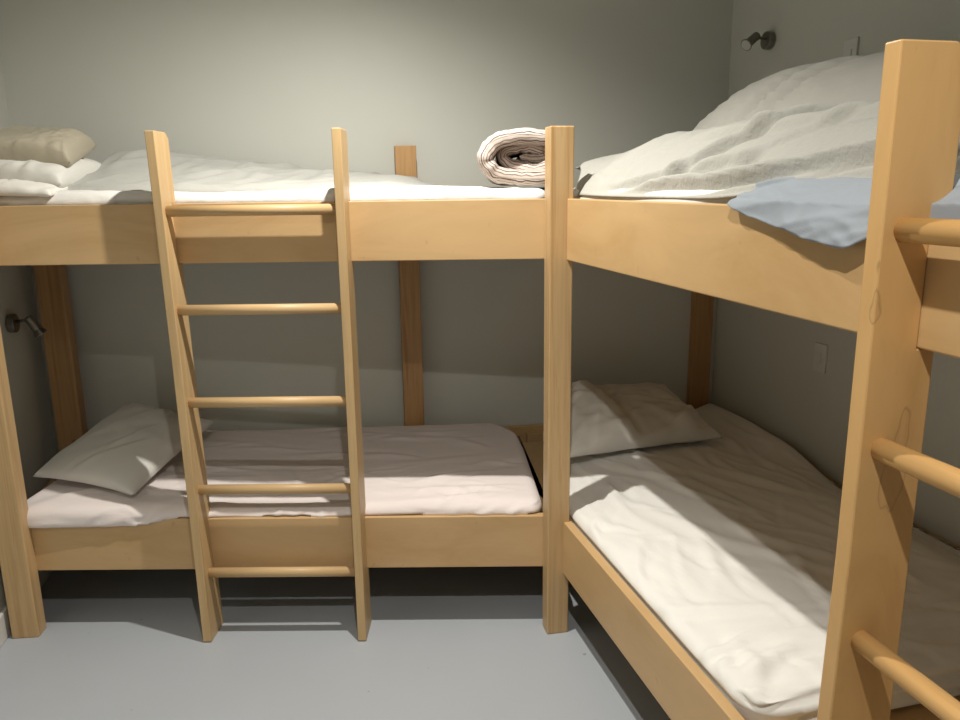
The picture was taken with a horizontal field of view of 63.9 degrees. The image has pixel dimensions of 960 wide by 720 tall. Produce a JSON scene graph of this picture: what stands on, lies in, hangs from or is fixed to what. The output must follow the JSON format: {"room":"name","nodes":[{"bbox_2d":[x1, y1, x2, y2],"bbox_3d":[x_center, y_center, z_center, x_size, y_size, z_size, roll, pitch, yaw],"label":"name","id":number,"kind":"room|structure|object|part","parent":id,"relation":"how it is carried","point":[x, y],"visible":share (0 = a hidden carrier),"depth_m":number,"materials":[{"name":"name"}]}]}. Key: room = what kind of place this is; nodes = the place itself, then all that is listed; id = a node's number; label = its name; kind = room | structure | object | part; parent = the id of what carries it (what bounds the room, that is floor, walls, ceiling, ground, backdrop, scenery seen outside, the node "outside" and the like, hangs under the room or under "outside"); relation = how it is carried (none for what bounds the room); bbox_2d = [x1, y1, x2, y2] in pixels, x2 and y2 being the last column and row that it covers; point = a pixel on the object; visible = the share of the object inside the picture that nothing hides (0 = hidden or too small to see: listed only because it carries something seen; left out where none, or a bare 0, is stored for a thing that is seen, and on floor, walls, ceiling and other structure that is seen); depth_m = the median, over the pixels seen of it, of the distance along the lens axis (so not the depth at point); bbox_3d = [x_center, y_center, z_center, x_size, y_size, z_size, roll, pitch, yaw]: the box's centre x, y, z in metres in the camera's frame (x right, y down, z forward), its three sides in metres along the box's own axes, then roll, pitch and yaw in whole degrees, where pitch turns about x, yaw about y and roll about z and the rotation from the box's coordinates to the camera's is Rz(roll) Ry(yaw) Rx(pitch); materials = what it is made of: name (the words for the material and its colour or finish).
{"room":"dormitory","nodes":[
{"label":"dormitory","id":0,"kind":"room"},
{"bbox_2d":[0,55,58,611],"bbox_3d":[-1.513,-0.032,1.259,0.100,2.660,4.260,-3,13,-11],"label":"wall","id":1,"kind":"structure","parent":0,"point":[23,352],"depth_m":3.10,"materials":[{"name":"grey paint"}]},
{"bbox_2d":[5,314,46,336],"bbox_3d":[-1.751,-0.133,2.978,0.127,0.095,0.072,-3,13,-11],"label":"wall spotlight","id":2,"kind":"object","parent":1,"relation":"attached to","point":[12,321],"visible":1,"depth_m":2.96,"materials":[{"name":"silver metal"}]},
{"bbox_3d":[-1.800,-0.141,2.965,0.028,0.072,0.072,-3,13,-11],"label":"wall plate","id":3,"kind":"part","parent":2,"relation":"part of","materials":[{"name":"silver metal"}]},
{"bbox_2d":[0,570,52,647],"bbox_3d":[-1.440,1.213,1.553,0.014,0.100,4.060,-3,13,-11],"label":"baseboard","id":4,"kind":"structure","parent":1,"relation":"attached to","point":[5,629],"depth_m":2.76,"materials":[{"name":"white paint"}]},
{"bbox_2d":[0,566,670,719],"bbox_3d":[0.229,1.292,1.555,3.474,0.100,4.984,-3,13,-11],"label":"floor","id":5,"kind":"structure","parent":0,"point":[442,643],"depth_m":2.64,"materials":[{"name":"grey concrete"}]},
{"bbox_2d":[0,126,573,637],"bbox_3d":[-0.714,0.013,3.114,2.224,1.732,1.161,-1,13,1],"label":"bunk bed","id":6,"kind":"object","parent":5,"relation":"on","point":[49,238],"visible":0.77,"depth_m":2.64,"materials":[{"name":"brown wood"}]},
{"bbox_3d":[-1.639,0.143,2.593,0.092,1.732,0.064,-2,13,-5],"label":"post","id":7,"kind":"part","parent":6,"relation":"part of","materials":[{"name":"brown wood"}]},
{"bbox_3d":[-1.753,0.625,3.040,0.022,0.139,0.533,-3,13,-11],"label":"rail","id":8,"kind":"part","parent":6,"relation":"part of","materials":[{"name":"brown wood"}]},
{"bbox_3d":[-1.747,0.004,3.224,0.102,1.728,0.070,-3,13,-9],"label":"post","id":9,"kind":"part","parent":6,"relation":"part of","materials":[{"name":"brown wood"}]},
{"bbox_2d":[144,128,371,641],"bbox_3d":[-0.712,0.133,2.579,0.603,1.734,0.130,-1,13,1],"label":"ladder","id":10,"kind":"object","parent":6,"relation":"attached to","point":[198,490],"visible":0.99,"depth_m":2.55,"materials":[{"name":"brown wood"}]},
{"bbox_2d":[0,185,544,205],"bbox_3d":[-0.702,-0.585,2.936,1.873,0.147,0.903,-1,13,1],"label":"mattress","id":11,"kind":"object","parent":6,"relation":"on","point":[403,192],"visible":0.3,"depth_m":2.51,"materials":[{"name":"white fabric"}]},
{"bbox_2d":[0,179,67,196],"bbox_3d":[-1.565,-0.589,2.610,0.380,0.073,0.275,-1,13,1],"label":"pillow","id":12,"kind":"object","parent":11,"relation":"on","point":[12,187],"visible":0.62,"depth_m":2.50,"materials":[{"name":"white fabric"}]},
{"bbox_2d":[0,158,100,187],"bbox_3d":[-1.583,-0.677,2.731,0.390,0.149,0.419,-1,13,1],"label":"pillow","id":13,"kind":"object","parent":12,"relation":"on","point":[58,175],"visible":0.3,"depth_m":2.57,"materials":[{"name":"white fabric"}]},
{"bbox_2d":[0,126,95,166],"bbox_3d":[-1.583,-0.755,2.734,0.390,0.160,0.320,-1,13,1],"label":"pillow","id":14,"kind":"object","parent":13,"relation":"on","point":[64,147],"visible":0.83,"depth_m":2.62,"materials":[{"name":"beige fabric"}]},
{"bbox_2d":[68,149,438,192],"bbox_3d":[-0.826,-0.724,2.944,1.331,0.176,0.844,-1,13,1],"label":"duvet","id":15,"kind":"object","parent":11,"relation":"on","point":[122,170],"visible":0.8,"depth_m":2.78,"materials":[{"name":"white fabric"}]},
{"bbox_2d":[477,128,544,185],"bbox_3d":[0.148,-0.715,2.734,0.315,0.185,0.489,-1,13,1],"label":"quilt","id":16,"kind":"object","parent":11,"relation":"on","point":[527,145],"visible":0.78,"depth_m":2.53,"materials":[{"name":"fabric"}]},
{"bbox_3d":[-0.711,-0.415,2.506,1.932,0.192,0.030,-1,13,1],"label":"rail","id":17,"kind":"part","parent":6,"relation":"part of","materials":[{"name":"beige wood"}]},
{"bbox_2d":[27,423,541,527],"bbox_3d":[-0.728,0.435,3.134,1.908,0.138,0.928,-1,13,1],"label":"mattress","id":18,"kind":"object","parent":6,"relation":"on","point":[474,468],"visible":0.8,"depth_m":2.93,"materials":[{"name":"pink fabric"}]},
{"bbox_2d":[33,402,214,495],"bbox_3d":[-1.373,0.313,3.059,0.448,0.204,0.573,3,13,16],"label":"pillow","id":19,"kind":"object","parent":18,"relation":"on","point":[128,447],"visible":0.92,"depth_m":2.91,"materials":[{"name":"white fabric"}]},
{"bbox_3d":[-0.697,0.648,2.747,1.932,0.194,0.030,-1,13,1],"label":"rail","id":20,"kind":"part","parent":6,"relation":"part of","materials":[{"name":"beige wood"}]},
{"bbox_3d":[-0.312,-0.080,3.509,0.090,1.728,0.070,-3,13,-9],"label":"post","id":21,"kind":"part","parent":6,"relation":"part of","materials":[{"name":"brown wood"}]},
{"bbox_3d":[-0.703,0.457,3.593,2.223,0.194,0.423,-1,13,1],"label":"rail","id":22,"kind":"part","parent":6,"relation":"part of","materials":[{"name":"brown wood"}]},
{"bbox_3d":[0.258,0.121,2.577,0.077,1.732,0.064,-3,13,-11],"label":"post","id":23,"kind":"part","parent":6,"relation":"part of","materials":[{"name":"brown wood"}]},
{"bbox_2d":[522,198,959,719],"bbox_3d":[0.972,0.194,2.213,1.168,1.732,3.180,-4,13,-14],"label":"bunk bed","id":24,"kind":"object","parent":5,"relation":"on","point":[708,250],"visible":0.23,"depth_m":1.76,"materials":[{"name":"brown wood"}]},
{"bbox_3d":[0.632,0.404,3.816,0.838,0.164,0.030,-4,13,-14],"label":"rail","id":25,"kind":"part","parent":24,"relation":"part of","materials":[{"name":"brown wood"}]},
{"bbox_2d":[537,186,735,203],"bbox_3d":[0.962,-0.409,2.077,1.076,0.128,2.880,-4,13,-14],"label":"mattress","id":26,"kind":"object","parent":24,"relation":"on","point":[576,191],"visible":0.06,"depth_m":1.88,"materials":[{"name":"white fabric"}]},
{"bbox_2d":[575,100,959,199],"bbox_3d":[0.664,-0.496,1.858,0.426,0.206,2.131,-4,13,-14],"label":"blanket","id":27,"kind":"object","parent":26,"relation":"on","point":[807,140],"visible":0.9,"depth_m":1.70,"materials":[{"name":"white fabric"}]},
{"bbox_2d":[692,51,884,130],"bbox_3d":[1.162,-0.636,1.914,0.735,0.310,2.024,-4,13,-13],"label":"pillow","id":28,"kind":"object","parent":27,"relation":"on","point":[844,79],"visible":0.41,"depth_m":2.08,"materials":[{"name":"white fabric"}]},
{"bbox_2d":[727,174,959,248],"bbox_3d":[0.672,-0.214,1.118,0.178,0.113,0.886,-4,13,-14],"label":"sheet","id":29,"kind":"object","parent":26,"relation":"on","point":[833,212],"visible":0.7,"depth_m":1.28,"materials":[{"name":"blue fabric"}]},
{"bbox_3d":[0.549,0.862,1.730,0.030,0.194,2.190,-4,13,-14],"label":"rail","id":30,"kind":"part","parent":24,"relation":"part of","materials":[{"name":"beige wood"}]},
{"bbox_3d":[1.085,-0.055,3.831,0.105,1.500,0.070,-4,13,-14],"label":"post","id":31,"kind":"part","parent":24,"relation":"part of","materials":[{"name":"brown wood"}]},
{"bbox_2d":[543,403,959,719],"bbox_3d":[0.865,0.515,2.720,1.092,0.137,2.025,-4,13,-14],"label":"mattress","id":32,"kind":"object","parent":24,"relation":"on","point":[729,542],"visible":0.72,"depth_m":2.26,"materials":[{"name":"beige fabric"}]},
{"bbox_2d":[570,380,722,457],"bbox_3d":[0.586,0.214,3.321,0.733,0.215,0.509,-5,14,-19],"label":"pillow","id":33,"kind":"object","parent":32,"relation":"on","point":[606,418],"visible":0.9,"depth_m":3.18,"materials":[{"name":"white fabric"}]},
{"bbox_3d":[0.534,-0.201,1.489,0.030,0.192,2.190,-4,13,-14],"label":"rail","id":34,"kind":"part","parent":24,"relation":"part of","materials":[{"name":"beige wood"}]},
{"bbox_2d":[817,39,959,719],"bbox_3d":[0.663,0.484,0.945,0.130,1.734,0.585,-4,13,-14],"label":"ladder","id":35,"kind":"object","parent":24,"relation":"attached to","point":[918,126],"visible":0.86,"depth_m":1.09,"materials":[{"name":"orange wood"}]},
{"bbox_3d":[1.525,0.682,2.508,0.022,0.174,3.060,-4,13,-14],"label":"rail","id":36,"kind":"part","parent":24,"relation":"part of","materials":[{"name":"beige wood"}]},
{"bbox_2d":[0,0,732,452],"bbox_3d":[-0.370,-0.557,3.507,3.289,2.660,0.100,-3,13,-9],"label":"wall","id":37,"kind":"structure","parent":0,"point":[265,81],"depth_m":3.39,"materials":[{"name":"grey paint"}]},
{"bbox_2d":[711,0,959,547],"bbox_3d":[1.781,-0.135,1.514,0.100,2.660,4.868,-4,13,-14],"label":"wall","id":38,"kind":"structure","parent":0,"point":[764,375],"depth_m":3.09,"materials":[{"name":"grey paint"}]},
{"bbox_2d":[741,31,775,50],"bbox_3d":[1.157,-1.334,3.222,0.146,0.081,0.073,-5,13,-17],"label":"wall spotlight","id":39,"kind":"object","parent":38,"relation":"attached to","point":[768,39],"visible":1,"depth_m":3.21,"materials":[{"name":"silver metal"}]},
{"bbox_3d":[1.211,-1.343,3.238,0.028,0.072,0.072,-4,13,-14],"label":"wall plate","id":40,"kind":"part","parent":39,"relation":"part of","materials":[{"name":"black metal"}]},
{"bbox_2d":[813,342,827,373],"bbox_3d":[1.353,-0.009,3.065,0.012,0.115,0.070,-4,13,-14],"label":"light switch","id":41,"kind":"object","parent":38,"relation":"attached to","point":[821,350],"visible":1,"depth_m":3.06,"materials":[{"name":"white plastic"}]},
{"bbox_2d":[843,37,858,56],"bbox_3d":[1.343,-1.106,2.796,0.012,0.115,0.070,-4,13,-14],"label":"light switch","id":42,"kind":"object","parent":38,"relation":"attached to","point":[851,45],"visible":0.56,"depth_m":2.78,"materials":[{"name":"white plastic"}]}
]}

